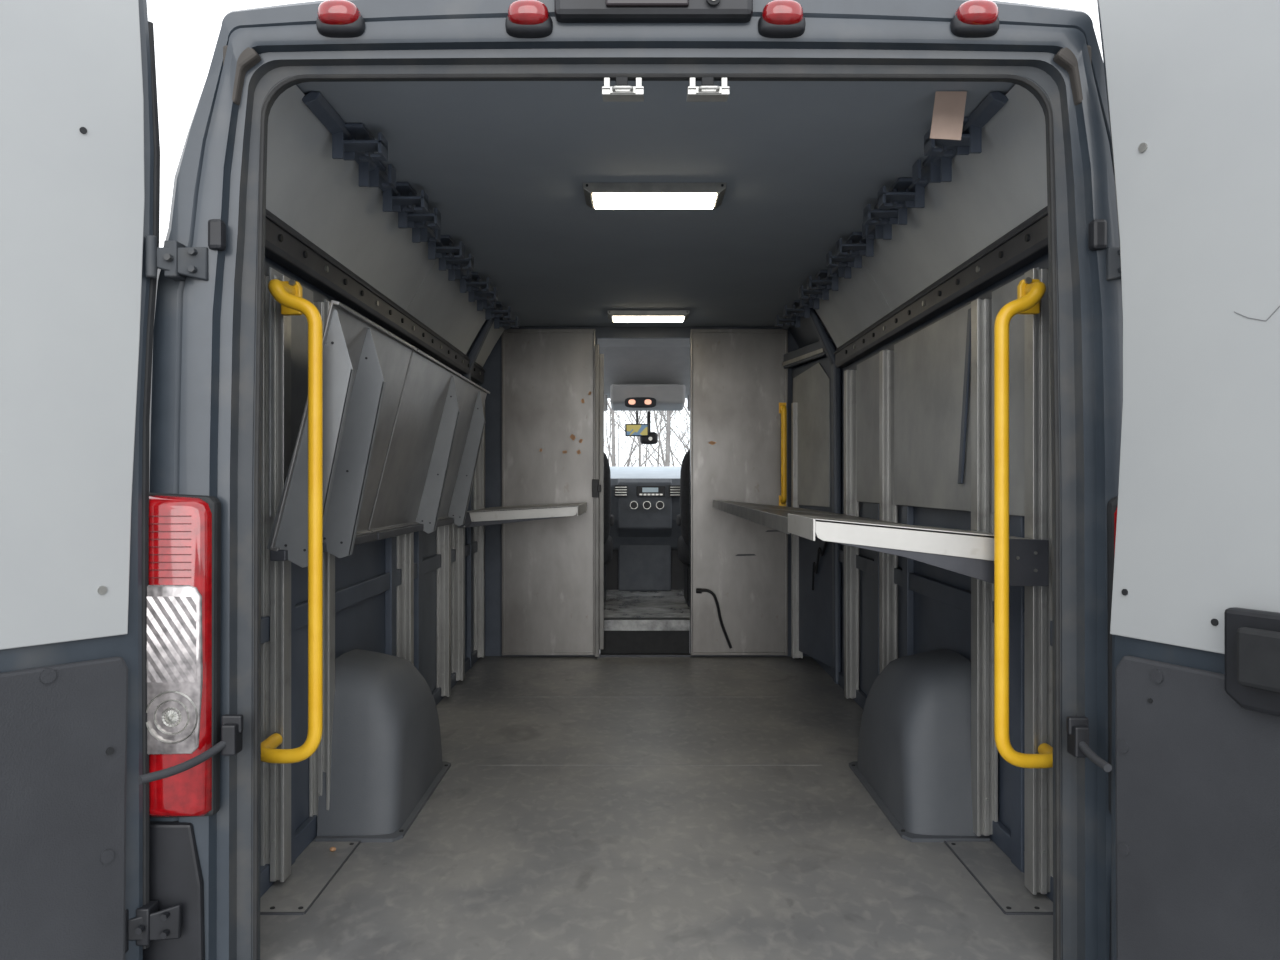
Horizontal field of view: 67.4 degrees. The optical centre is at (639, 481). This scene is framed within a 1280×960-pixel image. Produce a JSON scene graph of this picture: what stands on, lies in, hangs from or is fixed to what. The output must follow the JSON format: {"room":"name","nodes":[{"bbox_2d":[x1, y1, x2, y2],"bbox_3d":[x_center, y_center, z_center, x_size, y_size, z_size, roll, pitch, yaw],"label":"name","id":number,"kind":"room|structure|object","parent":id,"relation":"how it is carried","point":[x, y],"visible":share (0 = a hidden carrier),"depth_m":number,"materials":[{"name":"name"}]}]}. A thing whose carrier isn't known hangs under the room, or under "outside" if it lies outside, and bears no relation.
{"room":"vehicle interior","nodes":[
{"label":"vehicle interior","id":0,"kind":"room"},
{"bbox_2d":[260,256,484,897],"bbox_3d":[-0.845,0.048,3.705,0.156,1.874,3.510,0,0,0],"label":"wall","id":1,"kind":"structure","parent":0,"point":[366,580],"depth_m":3.17,"materials":[{"name":"metal"}]},
{"bbox_2d":[261,275,290,881],"bbox_3d":[-0.887,0.233,2.340,0.056,1.465,0.052,0,0,0],"label":"wall post","id":2,"kind":"object","parent":1,"relation":"attached to","point":[275,575],"visible":0.75,"depth_m":2.32,"materials":[{"name":"metal"}]},
{"bbox_2d":[261,279,322,763],"bbox_3d":[-0.805,0.076,2.233,0.173,1.118,0.157,0,0,0],"label":"grab bar","id":3,"kind":"object","parent":2,"relation":"attached to","point":[288,294],"visible":0.98,"depth_m":2.16,"materials":[{"name":"yellow paint"}]},
{"bbox_2d":[269,267,312,516],"bbox_3d":[-0.887,-0.215,2.450,0.006,0.600,0.300,0,0,0],"label":"board","id":4,"kind":"object","parent":1,"relation":"attached to","point":[299,324],"visible":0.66,"depth_m":2.45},
{"bbox_2d":[309,301,334,821],"bbox_3d":[-0.887,0.233,2.680,0.056,1.465,0.052,0,0,0],"label":"wall post","id":5,"kind":"object","parent":1,"relation":"attached to","point":[320,760],"visible":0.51,"depth_m":2.66,"materials":[{"name":"metal"}]},
{"bbox_2d":[267,300,416,567],"bbox_3d":[-0.766,-0.110,2.595,0.200,0.619,0.770,0,0,0],"label":"shelf","id":6,"kind":"object","parent":1,"relation":"attached to","point":[365,365],"visible":0.89,"depth_m":2.50,"materials":[{"name":"metal"}]},
{"bbox_2d":[266,85,435,310],"bbox_3d":[-0.828,-0.743,2.820,0.153,0.260,1.600,0,0,0],"label":"wall panel","id":7,"kind":"object","parent":1,"relation":"attached to","point":[318,195],"visible":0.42,"depth_m":2.57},
{"bbox_2d":[265,209,484,382],"bbox_3d":[-0.889,-0.597,3.680,0.049,0.093,3.360,0,0,0],"label":"wall rail","id":8,"kind":"object","parent":1,"relation":"attached to","point":[284,245],"visible":0.81,"depth_m":2.92,"materials":[{"name":"metal"}]},
{"bbox_2d":[396,376,413,664],"bbox_3d":[-0.887,0.233,3.620,0.056,1.465,0.052,0,0,0],"label":"wall post","id":9,"kind":"object","parent":1,"relation":"attached to","point":[404,543],"visible":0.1,"depth_m":3.60,"materials":[{"name":"metal"}]},
{"bbox_2d":[302,91,510,329],"bbox_3d":[-0.739,-0.862,3.750,0.043,0.028,3.200,0,0,0],"label":"rail","id":10,"kind":"object","parent":1,"relation":"attached to","point":[319,106],"visible":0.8,"depth_m":2.31,"materials":[{"name":"metal"}]},
{"bbox_2d":[368,349,489,539],"bbox_3d":[-0.773,-0.112,3.720,0.184,0.615,1.440,0,0,0],"label":"shelf","id":11,"kind":"object","parent":1,"relation":"attached to","point":[427,477],"visible":0.94,"depth_m":3.54,"materials":[{"name":"metal"}]},
{"bbox_2d":[436,524,450,696],"bbox_3d":[-0.887,0.233,4.340,0.056,1.465,0.052,0,0,0],"label":"wall post","id":12,"kind":"object","parent":1,"relation":"attached to","point":[443,533],"visible":0.41,"depth_m":4.32,"materials":[{"name":"metal"}]},
{"bbox_2d":[407,259,485,353],"bbox_3d":[-0.828,-0.743,4.242,0.153,0.260,1.235,0,0,0],"label":"board","id":13,"kind":"object","parent":1,"relation":"attached to","point":[438,303],"visible":0.62,"depth_m":4.10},
{"bbox_2d":[451,523,464,680],"bbox_3d":[-0.887,0.233,4.680,0.056,1.465,0.052,0,0,0],"label":"wall post","id":14,"kind":"object","parent":1,"relation":"attached to","point":[457,534],"visible":0.39,"depth_m":4.66,"materials":[{"name":"metal"}]},
{"bbox_2d":[462,318,493,379],"bbox_3d":[-0.826,-0.542,4.930,0.170,0.655,0.070,0,0,0],"label":"pillar","id":15,"kind":"structure","parent":1,"relation":"attached to","point":[477,345],"depth_m":4.90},
{"bbox_2d":[473,403,484,657],"bbox_3d":[-0.887,0.233,5.300,0.056,1.465,0.052,0,0,0],"label":"wall post","id":16,"kind":"object","parent":1,"relation":"attached to","point":[479,477],"visible":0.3,"depth_m":5.28,"materials":[{"name":"metal"}]},
{"bbox_2d":[475,322,504,366],"bbox_3d":[-0.828,-0.743,5.190,0.153,0.260,0.380,0,0,0],"label":"board","id":17,"kind":"object","parent":1,"relation":"attached to","point":[493,335],"visible":0.42,"depth_m":5.24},
{"bbox_2d":[458,502,586,527],"bbox_3d":[-0.585,0.165,4.965,0.577,0.106,0.749,0,0,0],"label":"shelf","id":18,"kind":"object","parent":1,"relation":"attached to","point":[509,514],"visible":0.9,"depth_m":4.60,"materials":[{"name":"metal"}]},
{"bbox_2d":[0,0,1279,959],"bbox_3d":[0.047,0.182,4.909,2.755,2.365,7.610,0,0,3],"label":"van","id":19,"kind":"object","parent":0,"point":[131,366],"visible":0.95,"depth_m":1.77,"materials":[{"name":"metal"}]},
{"bbox_2d":[146,493,220,818],"bbox_3d":[-0.902,0.340,1.873,0.151,0.639,0.065,0,0,0],"label":"tail light","id":20,"kind":"object","parent":19,"relation":"attached to","point":[183,530],"depth_m":1.85,"materials":[{"name":"plastic"}]},
{"bbox_2d":[316,0,364,37],"bbox_3d":[-0.585,-0.902,1.877,0.094,0.062,0.077,0,0,0],"label":"marker light","id":21,"kind":"object","parent":19,"relation":"attached to","point":[334,18],"depth_m":1.86,"materials":[{"name":"red plastic"}]},
{"bbox_2d":[505,0,552,37],"bbox_3d":[-0.217,-0.902,1.877,0.094,0.062,0.077,0,0,0],"label":"marker light","id":22,"kind":"object","parent":19,"relation":"attached to","point":[523,18],"depth_m":1.86,"materials":[{"name":"red plastic"}]},
{"bbox_2d":[610,384,684,410],"bbox_3d":[0.054,-0.595,6.810,0.520,0.161,0.405,0,0,0],"label":"console","id":23,"kind":"object","parent":19,"relation":"attached to","point":[623,397],"visible":1,"depth_m":6.63,"materials":[{"name":"grey plastic"}]},
{"bbox_2d":[625,411,648,435],"bbox_3d":[-0.022,-0.423,6.937,0.170,0.188,0.082,0,0,0],"label":"rearview mirror","id":24,"kind":"object","parent":23,"relation":"attached to","point":[636,429],"visible":1,"depth_m":6.89,"materials":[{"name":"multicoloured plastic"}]},
{"bbox_2d":[640,411,657,443],"bbox_3d":[0.065,-0.395,6.963,0.130,0.245,0.097,0,0,0],"label":"camera","id":25,"kind":"object","parent":23,"relation":"hanging from","point":[652,438],"visible":0.94,"depth_m":6.93,"materials":[{"name":"black plastic"}]},
{"bbox_2d":[758,0,805,37],"bbox_3d":[0.277,-0.902,1.877,0.094,0.062,0.077,0,0,0],"label":"marker light","id":26,"kind":"object","parent":19,"relation":"attached to","point":[776,18],"depth_m":1.86,"materials":[{"name":"red plastic"}]},
{"bbox_2d":[950,0,999,37],"bbox_3d":[0.655,-0.902,1.877,0.094,0.062,0.077,0,0,0],"label":"marker light","id":27,"kind":"object","parent":19,"relation":"attached to","point":[968,18],"depth_m":1.86,"materials":[{"name":"red plastic"}]},
{"bbox_2d":[1107,496,1117,813],"bbox_3d":[0.993,0.340,1.873,0.151,0.639,0.065,0,0,0],"label":"tail light","id":28,"kind":"object","parent":19,"relation":"attached to","point":[1112,501],"depth_m":1.88,"materials":[{"name":"plastic"}]},
{"bbox_2d":[478,327,808,655],"bbox_3d":[0.034,0.054,5.445,1.910,1.862,0.030,0,0,0],"label":"frame","id":29,"kind":"structure","parent":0,"point":[492,383],"depth_m":5.43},
{"bbox_2d":[502,329,595,655],"bbox_3d":[-0.513,0.057,5.400,0.525,1.833,0.040,0,0,0],"label":"panel","id":30,"kind":"object","parent":29,"relation":"attached to","point":[548,375],"visible":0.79,"depth_m":5.39,"materials":[{"name":"metal"}]},
{"bbox_2d":[592,344,603,656],"bbox_3d":[-0.231,0.104,5.365,0.057,1.738,0.109,0,0,10],"label":"channel","id":31,"kind":"object","parent":29,"relation":"attached to","point":[598,482],"visible":1,"depth_m":5.36,"materials":[{"name":"metal"}]},
{"bbox_2d":[599,653,689,656],"bbox_3d":[0.028,0.979,5.428,0.512,0.012,0.055,0,0,0],"label":"trim","id":32,"kind":"structure","parent":29,"relation":"attached to","point":[601,654],"depth_m":5.40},
{"bbox_2d":[600,618,689,652],"bbox_3d":[0.028,0.884,5.515,0.512,0.201,0.090,0,0,0],"label":"trim","id":33,"kind":"structure","parent":29,"relation":"attached to","point":[614,641],"depth_m":5.47,"materials":[{"name":"plastic"}]},
{"bbox_2d":[690,329,787,655],"bbox_3d":[0.556,0.057,5.400,0.545,1.833,0.040,0,0,0],"label":"panel","id":34,"kind":"object","parent":29,"relation":"attached to","point":[739,379],"visible":0.83,"depth_m":5.39,"materials":[{"name":"metal"}]},
{"bbox_2d":[696,588,731,647],"bbox_3d":[0.415,0.764,5.367,0.203,0.336,0.038,0,0,5],"label":"cable","id":35,"kind":"object","parent":34,"relation":"hanging from","point":[698,590],"visible":1,"depth_m":5.36,"materials":[{"name":"plastic"}]},
{"bbox_2d":[779,403,786,505],"bbox_3d":[0.799,-0.155,5.350,0.040,0.580,0.071,0,0,0],"label":"grab bar","id":36,"kind":"object","parent":34,"relation":"attached to","point":[782,406],"visible":0.98,"depth_m":5.32,"materials":[{"name":"yellow paint"}]},
{"bbox_2d":[604,590,689,630],"bbox_3d":[0.034,0.815,6.530,1.900,0.060,2.140,0,0,0],"label":"floor","id":37,"kind":"structure","parent":0,"point":[617,604],"depth_m":5.87,"materials":[{"name":"metal"}]},
{"bbox_2d":[604,453,613,601],"bbox_3d":[-0.461,0.185,6.200,0.590,1.200,0.620,0,0,0],"label":"seat","id":38,"kind":"object","parent":37,"relation":"on","point":[608,518],"visible":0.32,"depth_m":5.93,"materials":[{"name":"fabric"}]},
{"bbox_2d":[604,536,612,564],"bbox_3d":[-0.466,0.435,6.220,0.580,0.200,0.580,0,0,0],"label":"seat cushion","id":39,"kind":"object","parent":38,"relation":"on","point":[608,543],"depth_m":6.00,"materials":[{"name":"fabric"}]},
{"bbox_2d":[609,466,681,590],"bbox_3d":[0.034,0.331,7.133,1.860,0.909,0.975,0,0,0],"label":"dashboard","id":40,"kind":"object","parent":37,"relation":"on","point":[645,500],"visible":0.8,"depth_m":6.84,"materials":[{"name":"plastic"}]},
{"bbox_2d":[676,450,689,606],"bbox_3d":[0.529,0.185,6.200,0.590,1.200,0.620,0,0,0],"label":"seat","id":41,"kind":"object","parent":37,"relation":"on","point":[682,520],"visible":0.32,"depth_m":5.93,"materials":[{"name":"fabric"}]},
{"bbox_2d":[677,535,689,565],"bbox_3d":[0.534,0.435,6.220,0.580,0.200,0.580,0,0,0],"label":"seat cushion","id":42,"kind":"object","parent":41,"relation":"on","point":[683,546],"depth_m":5.98,"materials":[{"name":"fabric"}]},
{"bbox_2d":[260,656,1052,959],"bbox_3d":[0.034,1.010,3.680,1.900,0.050,3.560,0,0,0],"label":"floor","id":43,"kind":"structure","parent":0,"point":[585,807],"depth_m":2.60,"materials":[{"name":"plastic"}]},
{"bbox_2d":[260,841,360,914],"bbox_3d":[-0.830,0.982,2.405,0.133,0.006,0.441,0,0,0],"label":"cover plate","id":44,"kind":"object","parent":43,"relation":"on","point":[316,866],"visible":0.85,"depth_m":2.36,"materials":[{"name":"metal"}]},
{"bbox_2d":[315,649,450,841],"bbox_3d":[-0.773,0.750,2.987,0.234,0.470,0.725,0,0,0],"label":"wheel arch cover","id":45,"kind":"object","parent":43,"relation":"on","point":[387,763],"visible":0.98,"depth_m":2.70,"materials":[{"name":"plastic"}]},
{"bbox_2d":[849,649,989,841],"bbox_3d":[0.841,0.750,2.987,0.234,0.470,0.725,0,0,0],"label":"wheel arch cover","id":46,"kind":"object","parent":43,"relation":"on","point":[914,761],"visible":1,"depth_m":2.71,"materials":[{"name":"plastic"}]},
{"bbox_2d":[944,841,1052,914],"bbox_3d":[0.897,0.982,2.405,0.133,0.006,0.441,0,0,0],"label":"cover plate","id":47,"kind":"object","parent":43,"relation":"on","point":[995,872],"visible":0.88,"depth_m":2.38,"materials":[{"name":"metal"}]},
{"bbox_2d":[297,81,1015,326],"bbox_3d":[0.034,-0.888,3.710,1.600,0.023,3.500,0,0,0],"label":"ceiling","id":48,"kind":"structure","parent":0,"point":[505,166],"depth_m":2.71,"materials":[{"name":"plastic"}]},
{"bbox_2d":[332,123,387,161],"bbox_3d":[-0.699,-0.833,2.400,0.135,0.085,0.120,0,0,0],"label":"bracket","id":49,"kind":"object","parent":48,"relation":"attached to","point":[362,141],"visible":0.89,"depth_m":2.36,"materials":[{"name":"metal"}]},
{"bbox_2d":[359,161,395,187],"bbox_3d":[-0.724,-0.833,2.620,0.085,0.085,0.120,0,0,0],"label":"bracket","id":50,"kind":"object","parent":48,"relation":"attached to","point":[366,178],"visible":0.8,"depth_m":2.63,"materials":[{"name":"metal"}]},
{"bbox_2d":[383,182,427,212],"bbox_3d":[-0.699,-0.833,2.860,0.135,0.085,0.120,0,0,0],"label":"bracket","id":51,"kind":"object","parent":48,"relation":"attached to","point":[407,195],"visible":0.92,"depth_m":2.82,"materials":[{"name":"metal"}]},
{"bbox_2d":[398,205,440,228],"bbox_3d":[-0.699,-0.833,3.040,0.135,0.085,0.120,0,0,0],"label":"bracket","id":52,"kind":"object","parent":48,"relation":"attached to","point":[405,220],"visible":0.75,"depth_m":3.00,"materials":[{"name":"metal"}]},
{"bbox_2d":[412,221,440,242],"bbox_3d":[-0.724,-0.833,3.220,0.085,0.085,0.120,0,0,0],"label":"bracket","id":53,"kind":"object","parent":48,"relation":"attached to","point":[419,235],"visible":0.53,"depth_m":3.23,"materials":[{"name":"metal"}]},
{"bbox_2d":[428,235,464,259],"bbox_3d":[-0.699,-0.833,3.460,0.135,0.085,0.120,0,0,0],"label":"bracket","id":54,"kind":"object","parent":48,"relation":"attached to","point":[435,252],"visible":0.88,"depth_m":3.42,"materials":[{"name":"metal"}]},
{"bbox_2d":[439,253,473,270],"bbox_3d":[-0.699,-0.833,3.640,0.135,0.085,0.120,0,0,0],"label":"bracket","id":55,"kind":"object","parent":48,"relation":"attached to","point":[445,264],"visible":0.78,"depth_m":3.60,"materials":[{"name":"metal"}]},
{"bbox_2d":[448,264,470,280],"bbox_3d":[-0.724,-0.833,3.820,0.085,0.085,0.120,0,0,0],"label":"bracket","id":56,"kind":"object","parent":48,"relation":"attached to","point":[453,274],"visible":0.6,"depth_m":3.83,"materials":[{"name":"metal"}]},
{"bbox_2d":[460,272,490,292],"bbox_3d":[-0.699,-0.833,4.060,0.135,0.085,0.120,0,0,0],"label":"bracket","id":57,"kind":"object","parent":48,"relation":"attached to","point":[465,285],"visible":0.86,"depth_m":4.02,"materials":[{"name":"metal"}]},
{"bbox_2d":[468,287,497,301],"bbox_3d":[-0.699,-0.833,4.260,0.135,0.085,0.120,0,0,0],"label":"bracket","id":58,"kind":"object","parent":48,"relation":"attached to","point":[472,295],"visible":0.73,"depth_m":4.21,"materials":[{"name":"metal"}]},
{"bbox_2d":[477,296,495,310],"bbox_3d":[-0.724,-0.833,4.480,0.085,0.085,0.120,0,0,0],"label":"bracket","id":59,"kind":"object","parent":48,"relation":"attached to","point":[481,304],"visible":0.57,"depth_m":4.49,"materials":[{"name":"metal"}]},
{"bbox_2d":[485,302,511,319],"bbox_3d":[-0.699,-0.833,4.720,0.135,0.085,0.120,0,0,0],"label":"bracket","id":60,"kind":"object","parent":48,"relation":"attached to","point":[489,313],"visible":0.86,"depth_m":4.68,"materials":[{"name":"metal"}]},
{"bbox_2d":[494,314,518,328],"bbox_3d":[-0.699,-0.833,5.000,0.135,0.085,0.120,0,0,0],"label":"bracket","id":61,"kind":"object","parent":48,"relation":"attached to","point":[498,322],"visible":0.72,"depth_m":4.95,"materials":[{"name":"metal"}]},
{"bbox_2d":[607,310,689,321],"bbox_3d":[0.043,-0.859,4.984,0.420,0.036,0.173,0,0,0],"label":"recessed light","id":62,"kind":"object","parent":48,"relation":"in","point":[613,315],"visible":1,"depth_m":4.90,"materials":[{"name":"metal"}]},
{"bbox_2d":[613,316,683,321],"bbox_3d":[0.043,-0.846,4.980,0.366,0.010,0.140,0,0,0],"label":"diffuser","id":63,"kind":"object","parent":62,"relation":"attached to","point":[615,318],"depth_m":4.95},
{"bbox_2d":[583,183,725,208],"bbox_3d":[0.043,-0.859,2.893,0.420,0.036,0.173,0,0,0],"label":"recessed light","id":64,"kind":"object","parent":48,"relation":"in","point":[597,195],"visible":1,"depth_m":2.83,"materials":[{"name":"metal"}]},
{"bbox_2d":[592,194,716,208],"bbox_3d":[0.043,-0.846,2.890,0.366,0.010,0.140,0,0,0],"label":"diffuser","id":65,"kind":"object","parent":64,"relation":"attached to","point":[599,201],"depth_m":2.88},
{"bbox_2d":[775,313,799,327],"bbox_3d":[0.766,-0.833,4.960,0.135,0.085,0.120,0,0,0],"label":"bracket","id":66,"kind":"object","parent":48,"relation":"attached to","point":[795,321],"visible":0.77,"depth_m":4.92,"materials":[{"name":"metal"}]},
{"bbox_2d":[783,300,809,317],"bbox_3d":[0.766,-0.833,4.680,0.135,0.085,0.120,0,0,0],"label":"bracket","id":67,"kind":"object","parent":48,"relation":"attached to","point":[804,312],"visible":0.85,"depth_m":4.64,"materials":[{"name":"metal"}]},
{"bbox_2d":[800,294,818,308],"bbox_3d":[0.791,-0.833,4.440,0.085,0.085,0.120,0,0,0],"label":"bracket","id":68,"kind":"object","parent":48,"relation":"attached to","point":[813,302],"visible":0.56,"depth_m":4.45,"materials":[{"name":"metal"}]},
{"bbox_2d":[799,285,828,299],"bbox_3d":[0.766,-0.833,4.220,0.135,0.085,0.120,0,0,0],"label":"bracket","id":69,"kind":"object","parent":48,"relation":"attached to","point":[823,294],"visible":0.72,"depth_m":4.18,"materials":[{"name":"metal"}]},
{"bbox_2d":[807,270,837,290],"bbox_3d":[0.766,-0.833,4.020,0.135,0.085,0.120,0,0,0],"label":"bracket","id":70,"kind":"object","parent":48,"relation":"attached to","point":[831,284],"visible":0.89,"depth_m":3.98,"materials":[{"name":"metal"}]},
{"bbox_2d":[827,262,850,278],"bbox_3d":[0.791,-0.833,3.780,0.085,0.085,0.120,0,0,0],"label":"bracket","id":71,"kind":"object","parent":48,"relation":"attached to","point":[845,272],"visible":0.58,"depth_m":3.79,"materials":[{"name":"metal"}]},
{"bbox_2d":[826,250,861,267],"bbox_3d":[0.766,-0.833,3.600,0.135,0.085,0.120,0,0,0],"label":"bracket","id":72,"kind":"object","parent":48,"relation":"attached to","point":[853,261],"visible":0.73,"depth_m":3.56,"materials":[{"name":"metal"}]},
{"bbox_2d":[836,232,873,256],"bbox_3d":[0.766,-0.833,3.420,0.135,0.085,0.120,0,0,0],"label":"bracket","id":73,"kind":"object","parent":48,"relation":"attached to","point":[867,249],"visible":0.9,"depth_m":3.38,"materials":[{"name":"metal"}]},
{"bbox_2d":[862,218,891,239],"bbox_3d":[0.791,-0.833,3.180,0.085,0.085,0.120,0,0,0],"label":"bracket","id":74,"kind":"object","parent":48,"relation":"attached to","point":[884,232],"visible":0.61,"depth_m":3.19,"materials":[{"name":"metal"}]},
{"bbox_2d":[863,201,906,224],"bbox_3d":[0.766,-0.833,3.000,0.135,0.085,0.120,0,0,0],"label":"bracket","id":75,"kind":"object","parent":48,"relation":"attached to","point":[899,216],"visible":0.78,"depth_m":2.97,"materials":[{"name":"metal"}]},
{"bbox_2d":[878,178,924,208],"bbox_3d":[0.766,-0.833,2.820,0.135,0.085,0.120,0,0,0],"label":"bracket","id":76,"kind":"object","parent":48,"relation":"attached to","point":[899,191],"visible":0.91,"depth_m":2.78,"materials":[{"name":"metal"}]},
{"bbox_2d":[913,156,951,183],"bbox_3d":[0.791,-0.833,2.580,0.085,0.085,0.120,0,0,0],"label":"bracket","id":77,"kind":"object","parent":48,"relation":"attached to","point":[938,174],"visible":0.75,"depth_m":2.59,"materials":[{"name":"metal"}]},
{"bbox_2d":[930,91,966,140],"bbox_3d":[0.691,-0.821,2.151,0.083,0.109,0.003,0,0,0],"label":"card","id":78,"kind":"object","parent":48,"relation":"hanging from","point":[949,106],"visible":1,"depth_m":2.15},
{"bbox_2d":[924,117,981,156],"bbox_3d":[0.766,-0.833,2.360,0.135,0.085,0.120,0,0,0],"label":"bracket","id":79,"kind":"object","parent":48,"relation":"attached to","point":[971,143],"visible":0.65,"depth_m":2.33,"materials":[{"name":"metal"}]},
{"bbox_2d":[789,253,1052,901],"bbox_3d":[0.913,0.048,3.705,0.156,1.874,3.510,0,0,0],"label":"wall","id":80,"kind":"structure","parent":0,"point":[934,603],"depth_m":3.15,"materials":[{"name":"metal"}]},
{"bbox_2d":[791,403,802,657],"bbox_3d":[0.864,0.265,5.280,0.056,1.400,0.052,0,0,0],"label":"wall post","id":81,"kind":"object","parent":80,"relation":"attached to","point":[795,653],"visible":0.7,"depth_m":5.26,"materials":[{"name":"metal"}]},
{"bbox_2d":[782,341,832,667],"bbox_3d":[0.891,0.105,5.071,0.062,1.640,0.640,0,0,-11],"label":"lining","id":82,"kind":"object","parent":80,"relation":"attached to","point":[811,382],"visible":0.73,"depth_m":5.00,"materials":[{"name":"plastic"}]},
{"bbox_2d":[713,500,906,536],"bbox_3d":[0.668,0.161,3.925,0.533,0.129,2.670,0,0,0],"label":"shelf","id":83,"kind":"object","parent":80,"relation":"attached to","point":[775,517],"visible":0.37,"depth_m":3.61,"materials":[{"name":"metal"}]},
{"bbox_2d":[810,308,840,683],"bbox_3d":[0.894,0.058,4.700,0.170,1.855,0.070,0,0,0],"label":"pillar","id":84,"kind":"structure","parent":80,"relation":"attached to","point":[825,341],"depth_m":4.67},
{"bbox_2d":[844,370,858,698],"bbox_3d":[0.947,0.233,4.300,0.056,1.465,0.052,0,0,0],"label":"wall post","id":85,"kind":"object","parent":80,"relation":"attached to","point":[851,505],"visible":0.82,"depth_m":4.29,"materials":[{"name":"metal"}]},
{"bbox_2d":[815,261,890,347],"bbox_3d":[0.895,-0.743,4.122,0.153,0.260,0.995,0,0,0],"label":"board","id":86,"kind":"object","parent":80,"relation":"attached to","point":[858,303],"visible":0.62,"depth_m":4.03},
{"bbox_2d":[857,348,887,502],"bbox_3d":[0.955,-0.215,3.960,0.006,0.600,0.520,0,0,0],"label":"board","id":87,"kind":"object","parent":80,"relation":"attached to","point":[867,370],"visible":0.76,"depth_m":4.00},
{"bbox_2d":[879,350,896,673],"bbox_3d":[0.947,0.233,3.660,0.056,1.465,0.052,0,0,0],"label":"wall post","id":88,"kind":"object","parent":80,"relation":"attached to","point":[887,509],"visible":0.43,"depth_m":3.65,"materials":[{"name":"metal"}]},
{"bbox_2d":[782,91,1007,329],"bbox_3d":[0.806,-0.862,3.750,0.043,0.028,3.200,0,0,0],"label":"rail","id":89,"kind":"object","parent":80,"relation":"attached to","point":[994,101],"visible":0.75,"depth_m":2.29,"materials":[{"name":"metal"}]},
{"bbox_2d":[788,513,1048,585],"bbox_3d":[0.666,0.161,2.385,0.538,0.154,0.389,0,0,0],"label":"shelf","id":90,"kind":"object","parent":80,"relation":"attached to","point":[965,552],"visible":0.81,"depth_m":2.20,"materials":[{"name":"metal"}]},
{"bbox_2d":[894,304,970,510],"bbox_3d":[0.955,-0.215,3.150,0.006,0.600,0.900,0,0,0],"label":"wall panel","id":91,"kind":"object","parent":80,"relation":"attached to","point":[929,364],"visible":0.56,"depth_m":3.12,"materials":[{"name":"metal"}]},
{"bbox_2d":[958,308,970,483],"bbox_3d":[0.943,-0.245,2.780,0.008,0.500,0.119,0,0,0],"label":"diagonal brace","id":92,"kind":"object","parent":91,"relation":"attached to","point":[968,336],"visible":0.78,"depth_m":2.78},
{"bbox_2d":[834,206,1047,367],"bbox_3d":[0.957,-0.597,3.310,0.049,0.093,2.620,0,0,0],"label":"wall rail","id":93,"kind":"object","parent":80,"relation":"attached to","point":[1027,242],"visible":0.81,"depth_m":2.83,"materials":[{"name":"metal"}]},
{"bbox_2d":[862,84,1047,310],"bbox_3d":[0.895,-0.743,2.820,0.153,0.260,1.600,0,0,0],"label":"wall panel","id":94,"kind":"object","parent":80,"relation":"attached to","point":[993,191],"visible":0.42,"depth_m":2.56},
{"bbox_2d":[971,299,997,835],"bbox_3d":[0.947,0.233,2.640,0.056,1.465,0.052,0,0,0],"label":"wall post","id":95,"kind":"object","parent":80,"relation":"attached to","point":[984,752],"visible":0.81,"depth_m":2.63,"materials":[{"name":"metal"}]},
{"bbox_2d":[992,267,1039,515],"bbox_3d":[0.955,-0.215,2.450,0.006,0.600,0.300,0,0,0],"label":"board","id":96,"kind":"object","parent":80,"relation":"attached to","point":[1007,293],"visible":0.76,"depth_m":2.44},
{"bbox_2d":[1025,268,1052,894],"bbox_3d":[0.947,0.233,2.270,0.056,1.465,0.052,0,0,0],"label":"wall post","id":97,"kind":"object","parent":80,"relation":"attached to","point":[1038,447],"visible":0.81,"depth_m":2.26,"materials":[{"name":"metal"}]},
{"bbox_2d":[994,277,1052,767],"bbox_3d":[0.877,0.084,2.188,0.165,1.113,0.108,0,0,0],"label":"grab bar","id":98,"kind":"object","parent":97,"relation":"attached to","point":[1030,291],"visible":0.95,"depth_m":2.14,"materials":[{"name":"yellow paint"}]},
{"label":"outside","id":99,"kind":"structure","parent":0,"visible":0},
{"bbox_3d":[0.034,1.615,55.000,120.000,0.060,170.000,0,0,0],"label":"ground","id":100,"kind":"structure","parent":99,"visible":0},
{"bbox_2d":[604,401,655,465],"bbox_3d":[-1.287,-2.715,38.828,2.589,8.654,4.228,0,0,-40],"label":"bare tree","id":101,"kind":"object","parent":100,"relation":"on","point":[613,456],"visible":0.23,"depth_m":38.64,"materials":[{"name":"grey plant"}]},
{"bbox_2d":[605,409,687,465],"bbox_3d":[0.491,-3.847,55.874,5.643,10.910,3.007,0,0,5],"label":"bare tree","id":102,"kind":"object","parent":100,"relation":"on","point":[629,412],"visible":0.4,"depth_m":55.39,"materials":[{"name":"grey plant"}]},
{"bbox_2d":[632,399,686,465],"bbox_3d":[1.442,-3.215,63.551,4.036,9.662,4.656,0,0,43],"label":"bare tree","id":103,"kind":"object","parent":100,"relation":"on","point":[655,415],"visible":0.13,"depth_m":63.67,"materials":[{"name":"grey plant"}]},
{"bbox_2d":[665,411,672,465],"bbox_3d":[1.093,-2.623,30.106,3.861,8.474,3.034,0,0,-26],"label":"bare tree","id":104,"kind":"object","parent":100,"relation":"on","point":[669,413],"visible":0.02,"depth_m":29.90,"materials":[{"name":"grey plant"}]},
{"bbox_2d":[656,406,689,464],"bbox_3d":[2.474,-2.734,47.171,4.398,8.710,3.211,0,0,5],"label":"bare tree","id":105,"kind":"object","parent":100,"relation":"on","point":[663,417],"visible":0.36,"depth_m":47.32,"materials":[{"name":"grey plant"}]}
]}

